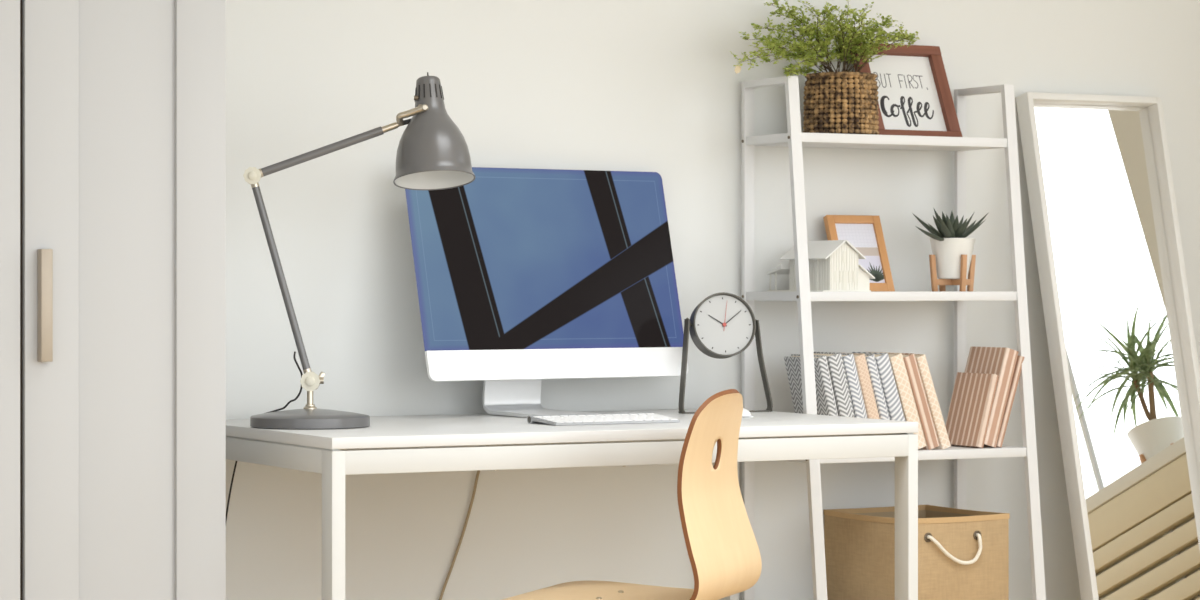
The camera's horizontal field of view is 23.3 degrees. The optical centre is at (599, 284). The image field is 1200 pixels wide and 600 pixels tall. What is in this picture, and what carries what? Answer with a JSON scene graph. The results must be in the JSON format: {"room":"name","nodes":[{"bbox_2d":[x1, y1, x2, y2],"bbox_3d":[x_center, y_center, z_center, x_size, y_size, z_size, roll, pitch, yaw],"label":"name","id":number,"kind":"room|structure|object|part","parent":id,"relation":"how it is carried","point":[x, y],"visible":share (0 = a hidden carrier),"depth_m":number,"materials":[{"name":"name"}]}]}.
{"room":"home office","nodes":[
{"label":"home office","id":0,"kind":"room"},
{"bbox_2d":[226,0,1199,599],"bbox_3d":[-0.827,-0.362,5.948,6.490,2.750,0.120,0,0,-28],"label":"wall","id":1,"kind":"structure","parent":0,"point":[599,85],"depth_m":6.33,"materials":[{"name":"white paint"}]},
{"bbox_2d":[439,470,479,599],"bbox_3d":[-0.307,0.624,6.139,0.211,0.783,0.053,0,0,-42],"label":"power cable","id":2,"kind":"object","parent":1,"relation":"attached to","point":[478,471],"visible":0.53,"depth_m":6.15,"materials":[{"name":"plastic"}]},
{"bbox_3d":[0.715,1.043,3.030,6.490,0.060,6.720,0,0,-28],"label":"floor","id":3,"kind":"structure","parent":0,"visible":0},
{"bbox_2d":[0,0,225,599],"bbox_3d":[-1.349,-0.137,5.248,1.213,2.300,0.621,0,0,-28],"label":"wardrobe","id":4,"kind":"object","parent":3,"relation":"on","point":[113,112],"visible":1,"depth_m":5.19,"materials":[{"name":"wood"}]},
{"bbox_3d":[-1.389,-0.147,4.915,0.831,2.200,0.020,0,0,-28],"label":"door","id":5,"kind":"part","parent":4,"relation":"part of","materials":[{"name":"wood"}]},
{"bbox_3d":[-0.976,0.036,5.108,0.021,0.198,0.025,0,0,-28],"label":"handle","id":6,"kind":"part","parent":4,"relation":"part of","materials":[{"name":"beige metal"}]},
{"bbox_3d":[-0.852,-0.147,5.204,0.194,2.080,0.010,0,0,-28],"label":"door panel","id":7,"kind":"part","parent":4,"relation":"part of","materials":[{"name":"wood"}]},
{"bbox_2d":[226,409,917,599],"bbox_3d":[-0.098,0.643,5.819,1.259,0.740,0.750,0,0,-28],"label":"desk","id":8,"kind":"object","parent":3,"relation":"on","point":[335,454],"visible":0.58,"depth_m":5.48,"materials":[{"name":"white wood"}]},
{"bbox_3d":[-0.479,0.655,5.222,0.026,0.716,0.050,0,0,-28],"label":"leg","id":9,"kind":"part","parent":8,"relation":"part of","materials":[{"name":"white wood"}]},
{"bbox_2d":[226,72,475,520],"bbox_3d":[-0.565,0.299,5.651,0.632,1.424,0.328,0,0,33],"label":"desk lamp","id":10,"kind":"object","parent":8,"relation":"on","point":[433,153],"visible":0.95,"depth_m":5.57,"materials":[{"name":"grey metal"}]},
{"bbox_3d":[-0.665,-0.209,5.560,0.034,0.033,0.011,0,0,-6],"label":"elbow knob","id":11,"kind":"part","parent":10,"relation":"part of","materials":[{"name":"beige plastic"}]},
{"bbox_3d":[-0.664,0.569,5.748,0.115,0.883,0.375,0,0,-28],"label":"power cord","id":12,"kind":"part","parent":10,"relation":"part of","materials":[{"name":"black rubber"}]},
{"bbox_3d":[-0.613,-0.013,5.581,0.113,0.357,0.015,0,0,-6],"label":"arm","id":13,"kind":"part","parent":10,"relation":"part of","materials":[{"name":"grey metal"}]},
{"bbox_3d":[-0.557,0.215,5.587,0.012,0.036,0.012,0,0,-28],"label":"stem","id":14,"kind":"part","parent":10,"relation":"part of","materials":[{"name":"silver metal"}]},
{"bbox_3d":[-0.556,0.185,5.572,0.038,0.037,0.011,0,0,-6],"label":"knob","id":15,"kind":"part","parent":10,"relation":"part of","materials":[{"name":"beige plastic"}]},
{"bbox_3d":[-0.535,-0.257,5.589,0.237,0.099,0.016,0,0,-6],"label":"arm","id":16,"kind":"part","parent":10,"relation":"part of","materials":[{"name":"grey metal"}]},
{"bbox_3d":[-0.319,-0.294,5.593,0.159,0.220,0.157,0,0,-28],"label":"lamp shade","id":17,"kind":"part","parent":10,"relation":"part of","materials":[{"name":"grey metal"}]},
{"bbox_2d":[405,167,687,416],"bbox_3d":[-0.071,0.013,6.083,0.650,0.519,0.252,0,0,-34],"label":"desktop computer","id":18,"kind":"object","parent":8,"relation":"on","point":[525,277],"visible":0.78,"depth_m":6.13,"materials":[{"name":"glass"}]},
{"bbox_2d":[527,413,679,424],"bbox_3d":[0.008,0.265,5.744,0.281,0.015,0.120,0,0,-29],"label":"keyboard","id":19,"kind":"object","parent":8,"relation":"on","point":[612,418],"visible":1,"depth_m":5.72,"materials":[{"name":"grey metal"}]},
{"bbox_2d":[679,292,772,413],"bbox_3d":[0.265,0.144,6.217,0.223,0.257,0.074,0,0,-20],"label":"clock","id":20,"kind":"object","parent":8,"relation":"on","point":[723,325],"visible":0.99,"depth_m":6.20,"materials":[{"name":"black metal"}]},
{"bbox_3d":[0.284,0.655,6.416,0.023,0.716,0.050,0,0,-28],"label":"leg","id":21,"kind":"part","parent":8,"relation":"part of","materials":[{"name":"white wood"}]},
{"bbox_2d":[742,408,752,416],"bbox_3d":[0.272,0.263,6.027,0.058,0.020,0.112,0,0,-28],"label":"computer mouse","id":22,"kind":"object","parent":8,"relation":"on","point":[746,413],"visible":0.2,"depth_m":5.99,"materials":[{"name":"plastic"}]},
{"bbox_3d":[0.611,0.655,5.798,0.023,0.716,0.050,0,0,-28],"label":"leg","id":23,"kind":"part","parent":8,"relation":"part of","materials":[{"name":"white wood"}]},
{"bbox_2d":[502,389,761,599],"bbox_3d":[0.019,0.602,5.397,0.476,0.822,0.417,0,0,20],"label":"chair","id":24,"kind":"object","parent":3,"relation":"on","point":[722,547],"visible":1,"depth_m":5.33,"materials":[{"name":"brown wood"}]},
{"bbox_2d":[741,76,1045,599],"bbox_3d":[0.661,0.280,6.445,0.602,1.465,0.352,0,0,-28],"label":"shelf unit","id":25,"kind":"object","parent":3,"relation":"on","point":[794,139],"visible":0.86,"depth_m":6.45,"materials":[{"name":"wood"}]},
{"bbox_3d":[0.329,0.280,6.461,0.026,1.465,0.014,0,0,-28],"label":"post","id":26,"kind":"part","parent":25,"relation":"part of","materials":[{"name":"white wood"}]},
{"bbox_3d":[0.372,-0.445,6.380,0.026,0.015,0.170,0,0,-28],"label":"rail","id":27,"kind":"part","parent":25,"relation":"part of","materials":[{"name":"white wood"}]},
{"bbox_3d":[0.371,-0.320,6.370,0.008,0.018,0.185,0,0,-28],"label":"rail","id":28,"kind":"part","parent":25,"relation":"part of","materials":[{"name":"white wood"}]},
{"bbox_3d":[0.380,0.025,6.354,0.008,0.018,0.222,0,0,-28],"label":"rail","id":29,"kind":"part","parent":25,"relation":"part of","materials":[{"name":"white wood"}]},
{"bbox_3d":[0.388,0.373,6.338,0.008,0.018,0.258,0,0,-28],"label":"rail","id":30,"kind":"part","parent":25,"relation":"part of","materials":[{"name":"white wood"}]},
{"bbox_3d":[0.451,0.280,6.230,0.026,1.465,0.169,0,0,-28],"label":"post","id":31,"kind":"part","parent":25,"relation":"part of","materials":[{"name":"white wood"}]},
{"bbox_2d":[784,354,837,415],"bbox_3d":[0.467,0.257,6.324,0.069,0.210,0.145,0,0,-28],"label":"book","id":32,"kind":"object","parent":25,"relation":"on","point":[825,399],"visible":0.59,"depth_m":6.28,"materials":[{"name":"grey paper"}]},
{"bbox_2d":[767,240,874,291],"bbox_3d":[0.487,-0.042,6.414,0.134,0.112,0.240,0,0,-28],"label":"house","id":33,"kind":"object","parent":25,"relation":"on","point":[833,264],"visible":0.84,"depth_m":6.33,"materials":[{"name":"paint"}]},
{"bbox_3d":[0.380,-0.008,6.487,0.003,0.039,0.003,0,0,-28],"label":"porch post","id":34,"kind":"part","parent":33,"relation":"part of","materials":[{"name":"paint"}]},
{"bbox_3d":[0.391,-0.008,6.466,0.003,0.039,0.003,0,0,-28],"label":"porch post","id":35,"kind":"part","parent":33,"relation":"part of","materials":[{"name":"paint"}]},
{"bbox_2d":[730,0,919,134],"bbox_3d":[0.488,-0.487,6.407,0.514,0.310,0.306,0,0,-39],"label":"fern plant","id":36,"kind":"object","parent":25,"relation":"on","point":[843,102],"visible":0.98,"depth_m":6.40,"materials":[{"name":"green plant"}]},
{"bbox_2d":[803,72,878,134],"bbox_3d":[0.535,-0.400,6.456,0.158,0.137,0.158,0,0,40],"label":"basket","id":37,"kind":"object","parent":36,"relation":"attached to","point":[835,102],"depth_m":6.39,"materials":[{"name":"wicker"}]},
{"bbox_2d":[814,352,853,416],"bbox_3d":[0.496,0.254,6.339,0.084,0.216,0.145,0,0,-28],"label":"book","id":38,"kind":"object","parent":25,"relation":"on","point":[835,362],"visible":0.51,"depth_m":6.27,"materials":[{"name":"grey paper"}]},
{"bbox_2d":[841,353,866,417],"bbox_3d":[0.528,0.255,6.356,0.080,0.214,0.145,0,0,-28],"label":"book","id":39,"kind":"object","parent":25,"relation":"on","point":[856,396],"visible":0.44,"depth_m":6.29,"materials":[{"name":"grey paper"}]},
{"bbox_2d":[823,215,894,290],"bbox_3d":[0.584,-0.069,6.552,0.142,0.177,0.079,0,0,-28],"label":"picture frame","id":40,"kind":"object","parent":25,"relation":"on","point":[864,232],"visible":0.64,"depth_m":6.56,"materials":[{"name":"brown wood"}]},
{"bbox_3d":[0.571,-0.147,6.578,0.105,0.018,0.016,0,-20,-28],"label":"frame rail","id":41,"kind":"part","parent":40,"relation":"part of","materials":[{"name":"brown wood"}]},
{"bbox_2d":[835,223,884,282],"bbox_3d":[0.587,-0.070,6.556,0.116,0.140,0.057,0,0,-28],"label":"picture","id":42,"kind":"object","parent":40,"relation":"attached to","point":[868,238],"depth_m":6.57,"materials":[{"name":"white paper"}]},
{"bbox_3d":[0.598,0.007,6.527,0.105,0.020,0.016,0,-20,-28],"label":"frame rail","id":43,"kind":"part","parent":40,"relation":"part of","materials":[{"name":"brown wood"}]},
{"bbox_2d":[853,353,879,418],"bbox_3d":[0.555,0.256,6.371,0.082,0.213,0.145,0,0,-28],"label":"book","id":44,"kind":"object","parent":25,"relation":"on","point":[860,360],"visible":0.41,"depth_m":6.30,"materials":[{"name":"paper"}]},
{"bbox_2d":[865,354,889,419],"bbox_3d":[0.581,0.257,6.384,0.080,0.212,0.145,0,0,-28],"label":"book","id":45,"kind":"object","parent":25,"relation":"on","point":[883,413],"visible":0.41,"depth_m":6.32,"materials":[{"name":"grey paper"}]},
{"bbox_2d":[852,352,904,420],"bbox_3d":[0.609,0.255,6.399,0.093,0.214,0.145,0,0,-28],"label":"book","id":46,"kind":"object","parent":25,"relation":"on","point":[890,391],"visible":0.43,"depth_m":6.33,"materials":[{"name":"grey paper"}]},
{"bbox_3d":[0.627,-0.320,6.508,0.545,0.020,0.209,0,0,-28],"label":"shelf","id":47,"kind":"part","parent":25,"relation":"part of","materials":[{"name":"white wood"}]},
{"bbox_3d":[0.636,0.025,6.491,0.545,0.020,0.245,0,0,-28],"label":"shelf","id":48,"kind":"part","parent":25,"relation":"part of","materials":[{"name":"white wood"}]},
{"bbox_2d":[874,352,925,448],"bbox_3d":[0.642,0.256,6.417,0.095,0.214,0.145,0,0,-28],"label":"book","id":49,"kind":"object","parent":25,"relation":"on","point":[900,374],"visible":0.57,"depth_m":6.35,"materials":[{"name":"beige paper"}]},
{"bbox_2d":[849,44,962,136],"bbox_3d":[0.697,-0.437,6.609,0.236,0.228,0.113,0,0,-28],"label":"sign frame","id":50,"kind":"object","parent":25,"relation":"on","point":[915,98],"visible":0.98,"depth_m":6.62,"materials":[{"name":"white paper"}]},
{"bbox_3d":[0.605,-0.436,6.560,0.028,0.196,0.020,0,-23,-28],"label":"moulding","id":51,"kind":"part","parent":50,"relation":"part of","materials":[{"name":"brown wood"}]},
{"bbox_3d":[0.676,-0.536,6.647,0.236,0.022,0.020,0,-24,-28],"label":"moulding","id":52,"kind":"part","parent":50,"relation":"part of","materials":[{"name":"brown wood"}]},
{"bbox_3d":[0.717,-0.336,6.570,0.236,0.021,0.020,0,-23,-28],"label":"moulding","id":53,"kind":"part","parent":50,"relation":"part of","materials":[{"name":"brown wood"}]},
{"bbox_3d":[0.788,-0.436,6.657,0.028,0.196,0.020,0,-23,-28],"label":"moulding","id":54,"kind":"part","parent":50,"relation":"part of","materials":[{"name":"brown wood"}]},
{"bbox_2d":[888,352,938,449],"bbox_3d":[0.673,0.256,6.433,0.094,0.212,0.145,0,0,-28],"label":"book","id":55,"kind":"object","parent":25,"relation":"on","point":[920,399],"visible":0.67,"depth_m":6.37,"materials":[{"name":"paper"}]},
{"bbox_2d":[824,505,1009,599],"bbox_3d":[0.709,0.614,6.481,0.290,0.217,0.318,0,0,-31],"label":"storage basket","id":56,"kind":"object","parent":25,"relation":"on","point":[963,554],"visible":0.97,"depth_m":6.39,"materials":[{"name":"beige fabric"}]},
{"bbox_3d":[0.774,0.578,6.348,0.143,0.068,0.023,0,0,-31],"label":"rope handle","id":57,"kind":"part","parent":56,"relation":"part of","materials":[{"name":"fabric"}]},
{"bbox_3d":[0.781,0.620,6.361,0.287,0.206,0.004,0,0,-31],"label":"panel","id":58,"kind":"part","parent":56,"relation":"part of","materials":[{"name":"fabric"}]},
{"bbox_3d":[0.645,0.373,6.475,0.545,0.020,0.282,0,0,-28],"label":"shelf","id":59,"kind":"part","parent":25,"relation":"part of","materials":[{"name":"white wood"}]},
{"bbox_2d":[914,354,950,448],"bbox_3d":[0.702,0.257,6.448,0.091,0.210,0.145,0,0,-28],"label":"book","id":60,"kind":"object","parent":25,"relation":"on","point":[941,432],"visible":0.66,"depth_m":6.38,"materials":[{"name":"beige paper"}]},
{"bbox_2d":[913,209,987,290],"bbox_3d":[0.785,-0.080,6.557,0.120,0.189,0.264,0,0,39],"label":"potted succulent","id":61,"kind":"object","parent":25,"relation":"on","point":[952,261],"visible":0.97,"depth_m":6.54,"materials":[{"name":"white ceramic"}]},
{"bbox_3d":[0.753,-0.027,6.562,0.018,0.083,0.011,0,0,-23],"label":"stand leg","id":62,"kind":"part","parent":61,"relation":"part of","materials":[{"name":"brown wood"}]},
{"bbox_3d":[0.780,-0.027,6.626,0.011,0.083,0.018,0,0,-23],"label":"stand leg","id":63,"kind":"part","parent":61,"relation":"part of","materials":[{"name":"brown wood"}]},
{"bbox_2d":[930,238,974,278],"bbox_3d":[0.798,-0.060,6.581,0.103,0.092,0.103,0,0,-28],"label":"pot","id":64,"kind":"object","parent":61,"relation":"attached to","point":[952,258],"depth_m":6.55,"materials":[{"name":"white ceramic"}]},
{"bbox_3d":[0.817,-0.027,6.536,0.011,0.083,0.018,0,0,-23],"label":"stand leg","id":65,"kind":"part","parent":61,"relation":"part of","materials":[{"name":"brown wood"}]},
{"bbox_3d":[0.844,-0.027,6.600,0.018,0.083,0.011,0,0,-23],"label":"stand leg","id":66,"kind":"part","parent":61,"relation":"part of","materials":[{"name":"brown wood"}]},
{"bbox_3d":[0.834,0.280,6.728,0.026,1.465,0.014,0,0,-28],"label":"post","id":67,"kind":"part","parent":25,"relation":"part of","materials":[{"name":"white wood"}]},
{"bbox_2d":[945,372,998,447],"bbox_3d":[0.830,0.280,6.510,0.059,0.165,0.142,0,0,-28],"label":"book","id":68,"kind":"object","parent":25,"relation":"on","point":[973,394],"visible":0.9,"depth_m":6.49,"materials":[{"name":"paper"}]},
{"bbox_3d":[0.877,-0.445,6.647,0.026,0.015,0.170,0,0,-28],"label":"rail","id":69,"kind":"part","parent":25,"relation":"part of","materials":[{"name":"white wood"}]},
{"bbox_2d":[964,346,1017,447],"bbox_3d":[0.862,0.251,6.531,0.095,0.223,0.142,0,0,-28],"label":"book","id":70,"kind":"object","parent":25,"relation":"on","point":[1000,361],"visible":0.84,"depth_m":6.48,"materials":[{"name":"paper"}]},
{"bbox_2d":[996,356,1024,447],"bbox_3d":[0.885,0.260,6.545,0.075,0.204,0.142,0,0,-28],"label":"book","id":71,"kind":"object","parent":25,"relation":"on","point":[1017,371],"visible":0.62,"depth_m":6.48,"materials":[{"name":"paper"}]},
{"bbox_3d":[0.956,0.280,6.497,0.026,1.465,0.169,0,0,-28],"label":"post","id":72,"kind":"part","parent":25,"relation":"part of","materials":[{"name":"white wood"}]},
{"bbox_2d":[1016,92,1199,599],"bbox_3d":[1.236,0.282,6.765,0.396,1.466,0.360,0,0,-28],"label":"floor mirror","id":73,"kind":"object","parent":3,"relation":"on","point":[1124,363],"visible":1,"depth_m":6.80,"materials":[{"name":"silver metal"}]}
]}

